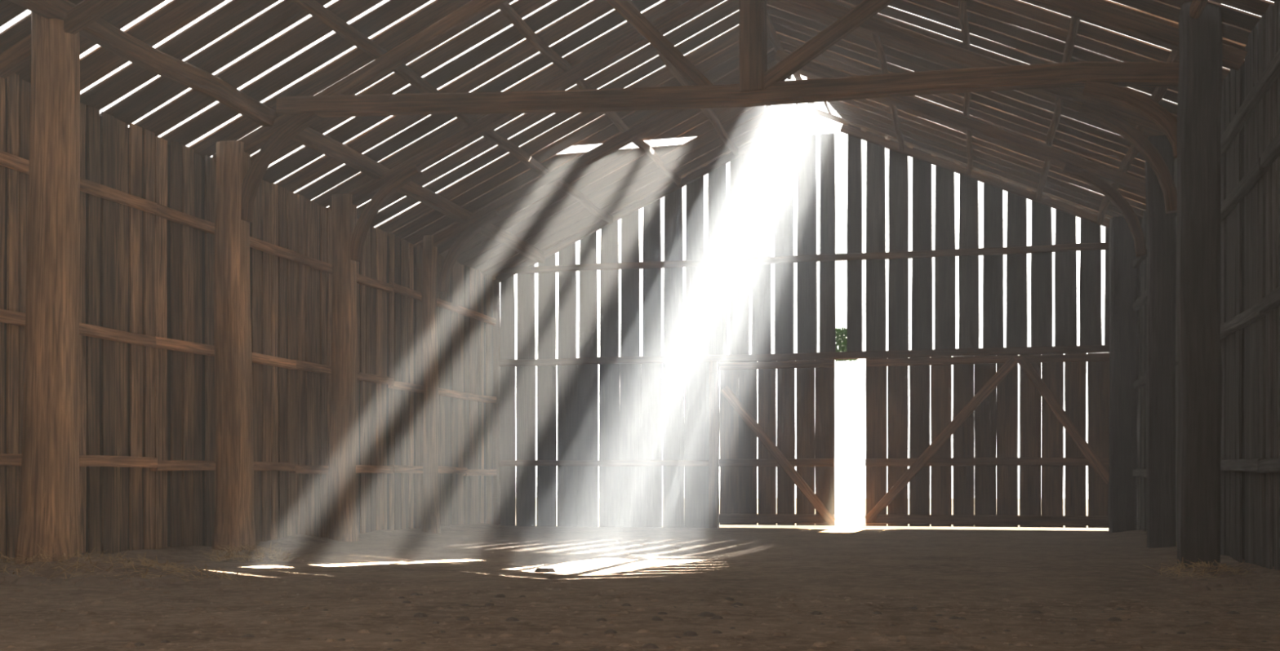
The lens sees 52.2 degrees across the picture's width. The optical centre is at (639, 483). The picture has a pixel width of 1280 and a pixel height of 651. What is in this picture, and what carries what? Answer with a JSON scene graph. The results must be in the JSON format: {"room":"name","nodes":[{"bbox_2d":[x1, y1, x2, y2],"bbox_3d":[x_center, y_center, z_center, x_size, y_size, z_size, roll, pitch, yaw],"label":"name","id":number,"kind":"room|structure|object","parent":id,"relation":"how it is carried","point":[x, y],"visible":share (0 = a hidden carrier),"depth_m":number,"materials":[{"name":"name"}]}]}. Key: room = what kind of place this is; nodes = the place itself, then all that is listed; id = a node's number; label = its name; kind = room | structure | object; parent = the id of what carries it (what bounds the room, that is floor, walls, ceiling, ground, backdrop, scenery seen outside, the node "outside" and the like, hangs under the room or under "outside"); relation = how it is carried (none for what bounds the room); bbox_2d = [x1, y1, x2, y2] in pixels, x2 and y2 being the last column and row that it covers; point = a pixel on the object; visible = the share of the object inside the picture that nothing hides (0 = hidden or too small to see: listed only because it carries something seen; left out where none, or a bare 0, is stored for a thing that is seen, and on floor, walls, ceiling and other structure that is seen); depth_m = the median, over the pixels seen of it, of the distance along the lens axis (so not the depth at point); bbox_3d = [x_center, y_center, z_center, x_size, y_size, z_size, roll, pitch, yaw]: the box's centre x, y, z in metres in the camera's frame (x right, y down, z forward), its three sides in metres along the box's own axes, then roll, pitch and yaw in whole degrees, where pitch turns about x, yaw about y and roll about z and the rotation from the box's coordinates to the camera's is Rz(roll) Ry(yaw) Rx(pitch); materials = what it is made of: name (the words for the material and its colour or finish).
{"room":"farm building","nodes":[
{"label":"farm building","id":0,"kind":"room"},
{"bbox_2d":[0,523,1279,650],"bbox_3d":[-0.543,0.930,13.509,14.250,0.169,31.875,0,0,15],"label":"floor","id":1,"kind":"structure","parent":0,"point":[1094,568],"depth_m":11.48,"materials":[{"name":"brown soil"}]},
{"bbox_2d":[14,11,81,564],"bbox_3d":[-6.551,-2.040,14.461,0.663,6.320,0.675,0,0,15],"label":"wooden post","id":2,"kind":"object","parent":1,"relation":"on","point":[49,517],"visible":0.93,"depth_m":14.23,"materials":[{"name":"brown wood"}]},
{"bbox_2d":[0,0,128,79],"bbox_3d":[-0.587,-5.914,12.862,13.678,4.052,0.205,0,0,15],"label":"roof truss","id":3,"kind":"object","parent":2,"relation":"on","point":[86,12],"visible":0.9,"depth_m":14.29,"materials":[{"name":"brown wood"}]},
{"bbox_2d":[0,559,227,586],"bbox_3d":[-6.049,0.950,13.664,3.386,0.214,1.732,0,0,15],"label":"rubble","id":4,"kind":"object","parent":1,"relation":"on","point":[100,580],"visible":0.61,"depth_m":12.95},
{"bbox_2d":[0,545,248,582],"bbox_3d":[-5.921,0.851,13.831,3.860,0.450,1.566,0,0,15],"label":"pile","id":5,"kind":"object","parent":1,"relation":"on","point":[74,566],"visible":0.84,"depth_m":13.56,"materials":[{"name":"brown plant"}]},
{"bbox_2d":[212,140,256,551],"bbox_3d":[-5.823,-1.865,18.718,0.596,5.970,0.577,0,0,15],"label":"wooden post","id":6,"kind":"object","parent":1,"relation":"on","point":[234,522],"visible":0.94,"depth_m":18.53,"materials":[{"name":"brown wood"}]},
{"bbox_2d":[213,0,1247,222],"bbox_3d":[0.505,-5.840,17.051,13.687,4.195,0.314,0,0,15],"label":"roof truss","id":7,"kind":"object","parent":6,"relation":"on","point":[757,86],"visible":0.92,"depth_m":16.68,"materials":[{"name":"brown wood"}]},
{"bbox_2d":[8,0,545,262],"bbox_3d":[-6.225,-5.190,14.816,0.265,0.312,31.566,0,0,15],"label":"roof purlin","id":8,"kind":"structure","parent":7,"relation":"on","point":[103,33],"depth_m":17.46,"materials":[{"name":"brown wood"}]},
{"bbox_2d":[0,0,812,279],"bbox_3d":[-3.917,-6.430,14.541,7.718,3.574,32.116,0,0,15],"label":"planks","id":9,"kind":"object","parent":8,"relation":"on","point":[615,182],"visible":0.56,"depth_m":20.70,"materials":[{"name":"brown wood"}]},
{"bbox_2d":[766,73,831,125],"bbox_3d":[3.161,-8.063,27.064,1.264,0.385,3.426,0,0,15],"label":"roof laths","id":10,"kind":"structure","parent":9,"relation":"attached to","point":[797,77],"depth_m":28.08,"materials":[{"name":"brown wood"}]},
{"bbox_2d":[289,0,613,223],"bbox_3d":[-4.630,-5.983,14.396,0.205,0.239,31.563,0,0,15],"label":"roof purlin","id":11,"kind":"structure","parent":7,"relation":"on","point":[313,7],"depth_m":19.34,"materials":[{"name":"brown wood"}]},
{"bbox_2d":[1035,16,1079,200],"bbox_3d":[4.376,-5.980,12.049,0.168,0.204,31.556,0,0,15],"label":"roof purlin","id":12,"kind":"structure","parent":7,"relation":"on","point":[1074,22],"depth_m":20.83,"materials":[{"name":"brown wood"}]},
{"bbox_2d":[766,0,1275,226],"bbox_3d":[3.185,-6.664,12.548,7.065,3.107,31.848,0,0,15],"label":"planks","id":13,"kind":"object","parent":12,"relation":"on","point":[1006,23],"visible":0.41,"depth_m":21.86,"materials":[{"name":"brown wood"}]},
{"bbox_2d":[958,0,973,175],"bbox_3d":[3.019,-6.588,12.408,0.170,0.203,31.538,0,0,15],"label":"roof purlin","id":14,"kind":"structure","parent":13,"relation":"attached to","point":[962,16],"depth_m":20.63,"materials":[{"name":"brown wood"}]},
{"bbox_2d":[1097,0,1208,225],"bbox_3d":[5.542,-5.444,11.765,0.190,0.238,31.549,0,0,15],"label":"roof purlin","id":15,"kind":"structure","parent":7,"relation":"on","point":[1197,7],"depth_m":18.55,"materials":[{"name":"brown wood"}]},
{"bbox_2d":[0,73,492,561],"bbox_3d":[-7.387,-1.849,15.100,0.105,5.906,31.460,0,0,15],"label":"planks","id":16,"kind":"object","parent":1,"relation":"on","point":[278,427],"visible":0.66,"depth_m":19.06,"materials":[{"name":"brown wood"}]},
{"bbox_2d":[0,150,496,475],"bbox_3d":[-7.311,-1.988,15.041,0.150,3.672,31.471,0,0,15],"label":"girts","id":17,"kind":"object","parent":16,"relation":"attached to","point":[6,160],"visible":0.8,"depth_m":18.82,"materials":[{"name":"brown wood"}]},
{"bbox_2d":[4,78,493,560],"bbox_3d":[-7.448,-1.830,15.265,0.020,5.860,31.805,0,0,15],"label":"sheathing","id":18,"kind":"object","parent":16,"relation":"attached to","point":[168,258],"visible":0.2,"depth_m":18.39,"materials":[{"name":"brown wood"}]},
{"bbox_2d":[201,541,300,558],"bbox_3d":[-5.365,0.911,17.919,1.450,0.253,1.135,0,0,15],"label":"pile","id":19,"kind":"object","parent":1,"relation":"on","point":[253,551],"visible":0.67,"depth_m":17.85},
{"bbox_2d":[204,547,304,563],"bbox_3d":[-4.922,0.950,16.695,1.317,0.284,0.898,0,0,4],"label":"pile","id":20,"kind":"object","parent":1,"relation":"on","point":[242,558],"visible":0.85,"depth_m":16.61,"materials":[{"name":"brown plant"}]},
{"bbox_2d":[326,193,359,542],"bbox_3d":[-5.022,-1.865,22.076,0.526,5.970,0.522,0,0,15],"label":"wooden post","id":21,"kind":"object","parent":1,"relation":"on","point":[342,522],"visible":0.96,"depth_m":21.90,"materials":[{"name":"brown wood"}]},
{"bbox_2d":[328,0,1177,262],"bbox_3d":[1.381,-5.839,20.409,13.681,4.196,0.207,0,0,15],"label":"roof truss","id":22,"kind":"object","parent":21,"relation":"on","point":[1113,116],"visible":0.85,"depth_m":20.23,"materials":[{"name":"brown wood"}]},
{"bbox_2d":[626,0,738,155],"bbox_3d":[-1.815,-7.322,13.674,0.186,0.241,31.565,0,0,15],"label":"roof purlin","id":23,"kind":"structure","parent":22,"relation":"on","point":[709,113],"depth_m":25.71,"materials":[{"name":"brown wood"}]},
{"bbox_2d":[766,12,791,79],"bbox_3d":[-0.642,-8.043,11.837,0.104,0.258,28.608,0,0,15],"label":"board","id":24,"kind":"object","parent":22,"relation":"on","point":[771,31],"visible":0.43,"depth_m":23.38,"materials":[{"name":"brown wood"}]},
{"bbox_2d":[862,0,904,151],"bbox_3d":[1.671,-7.195,12.784,0.165,0.200,31.536,0,0,15],"label":"roof purlin","id":25,"kind":"structure","parent":22,"relation":"on","point":[876,39],"depth_m":22.57,"materials":[{"name":"brown wood"}]},
{"bbox_2d":[421,235,440,533],"bbox_3d":[-4.095,-1.865,25.634,0.374,5.970,0.394,0,0,15],"label":"wooden post","id":26,"kind":"object","parent":1,"relation":"on","point":[430,517],"visible":0.96,"depth_m":25.51,"materials":[{"name":"brown wood"}]},
{"bbox_2d":[420,49,1146,293],"bbox_3d":[2.307,-5.838,23.991,13.664,4.195,0.208,0,0,15],"label":"roof truss","id":27,"kind":"object","parent":26,"relation":"on","point":[1094,174],"visible":0.91,"depth_m":23.64,"materials":[{"name":"brown wood"}]},
{"bbox_2d":[533,566,555,572],"bbox_3d":[-1.066,0.988,14.746,0.246,0.093,0.208,0,0,15],"label":"stone","id":28,"kind":"object","parent":1,"relation":"on","point":[544,569],"visible":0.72,"depth_m":14.69,"materials":[{"name":"grey stone"}]},
{"bbox_2d":[0,579,1279,650],"bbox_3d":[-1.293,0.997,9.121,11.942,0.056,7.034,0,0,15],"label":"straw","id":29,"kind":"object","parent":1,"relation":"on","point":[130,645],"visible":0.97,"depth_m":9.85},
{"bbox_2d":[133,592,1266,650],"bbox_3d":[0.799,0.996,8.316,7.413,0.060,5.521,0,0,15],"label":"pebbles","id":30,"kind":"object","parent":1,"relation":"on","point":[689,633],"visible":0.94,"depth_m":9.46,"materials":[{"name":"stone"}]},
{"bbox_2d":[492,124,1110,528],"bbox_3d":[3.385,-3.366,28.546,14.019,8.836,0.218,0,0,15],"label":"framing","id":31,"kind":"object","parent":1,"relation":"on","point":[525,267],"visible":0.94,"depth_m":28.90,"materials":[{"name":"brown wood"}]},
{"bbox_2d":[497,1,680,185],"bbox_3d":[-3.077,-6.726,14.010,0.184,0.226,31.568,0,0,15],"label":"roof purlin","id":32,"kind":"structure","parent":31,"relation":"attached to","point":[507,10],"depth_m":20.81,"materials":[{"name":"brown wood"}]},
{"bbox_2d":[719,360,835,524],"bbox_3d":[3.006,-0.886,28.701,2.589,3.597,0.126,0,0,15],"label":"door bracing","id":33,"kind":"object","parent":31,"relation":"attached to","point":[824,517],"visible":1,"depth_m":28.68,"materials":[{"name":"brown wood"}]},
{"bbox_2d":[499,124,1110,528],"bbox_3d":[3.471,-3.387,28.648,13.932,8.875,0.052,0,0,15],"label":"planks","id":34,"kind":"object","parent":31,"relation":"attached to","point":[630,415],"visible":0.97,"depth_m":29.12,"materials":[{"name":"brown wood"}]},
{"bbox_2d":[720,360,835,525],"bbox_3d":[3.011,-0.885,28.786,2.553,3.630,0.042,0,0,15],"label":"planks","id":35,"kind":"object","parent":34,"relation":"attached to","point":[738,485],"visible":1,"depth_m":28.76,"materials":[{"name":"brown wood"}]},
{"bbox_2d":[835,327,857,362],"bbox_3d":[4.459,-3.053,28.669,0.691,0.795,0.369,0,0,15],"label":"ivy","id":36,"kind":"object","parent":34,"relation":"attached to","point":[841,340],"visible":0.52,"depth_m":28.59,"materials":[{"name":"green plant"}]},
{"bbox_2d":[865,352,1110,528],"bbox_3d":[7.313,-0.885,27.669,5.001,3.630,0.050,0,0,15],"label":"planks","id":37,"kind":"object","parent":34,"relation":"attached to","point":[995,420],"visible":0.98,"depth_m":27.63,"materials":[{"name":"brown wood"}]},
{"bbox_2d":[864,353,1109,525],"bbox_3d":[7.316,-0.900,27.579,5.082,3.572,0.130,0,0,15],"label":"door bracing","id":38,"kind":"object","parent":31,"relation":"attached to","point":[1091,459],"visible":0.95,"depth_m":27.54,"materials":[{"name":"brown wood"}]},
{"bbox_2d":[1107,216,1138,533],"bbox_3d":[9.728,-2.095,26.292,0.536,6.463,0.528,0,0,15],"label":"wooden post","id":39,"kind":"object","parent":1,"relation":"on","point":[1122,277],"visible":0.89,"depth_m":26.06,"materials":[{"name":"brown wood"}]},
{"bbox_2d":[1145,135,1176,548],"bbox_3d":[8.065,-2.111,20.220,0.427,6.484,0.420,0,0,15],"label":"wooden post","id":40,"kind":"object","parent":1,"relation":"on","point":[1161,226],"visible":0.85,"depth_m":20.04,"materials":[{"name":"brown wood"}]},
{"bbox_2d":[1175,0,1222,569],"bbox_3d":[6.506,-2.213,15.201,0.461,6.673,0.457,0,0,15],"label":"wooden post","id":41,"kind":"object","parent":1,"relation":"on","point":[1200,39],"visible":0.95,"depth_m":15.01,"materials":[{"name":"brown wood"}]},
{"bbox_2d":[1142,554,1255,578],"bbox_3d":[6.166,0.932,14.316,1.137,0.282,1.524,0,0,15],"label":"pile","id":42,"kind":"object","parent":1,"relation":"on","point":[1201,571],"visible":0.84,"depth_m":14.07,"materials":[{"name":"brown plant"}]},
{"bbox_2d":[1136,0,1279,570],"bbox_3d":[6.211,-2.080,11.570,0.106,6.367,31.474,0,0,15],"label":"planks","id":43,"kind":"object","parent":1,"relation":"on","point":[1262,202],"visible":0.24,"depth_m":15.53,"materials":[{"name":"brown wood"}]},
{"bbox_2d":[1132,48,1279,477],"bbox_3d":[6.115,-2.272,11.556,0.153,4.364,31.470,0,0,15],"label":"girts","id":44,"kind":"object","parent":43,"relation":"attached to","point":[1271,301],"visible":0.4,"depth_m":14.93,"materials":[{"name":"brown wood"}]},
{"bbox_2d":[1141,17,1274,567],"bbox_3d":[6.343,-2.060,11.680,0.020,6.320,31.805,0,0,15],"label":"sheathing","id":45,"kind":"object","parent":43,"relation":"attached to","point":[1242,90],"visible":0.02,"depth_m":16.34,"materials":[{"name":"brown wood"}]},
{"bbox_2d":[1143,562,1279,591],"bbox_3d":[6.061,0.968,13.889,1.211,0.124,3.966,0,0,15],"label":"rubble","id":46,"kind":"object","parent":1,"relation":"on","point":[1152,572],"visible":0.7,"depth_m":13.11,"materials":[{"name":"brown stone"}]},
{"label":"outside","id":47,"kind":"structure","parent":0,"visible":0},
{"bbox_2d":[535,497,1108,531],"bbox_3d":[14.783,1.030,56.860,120.000,0.071,60.000,0,0,15],"label":"ground","id":48,"kind":"structure","parent":47,"point":[850,513],"depth_m":32.50,"materials":[{"name":"white"}]}
]}

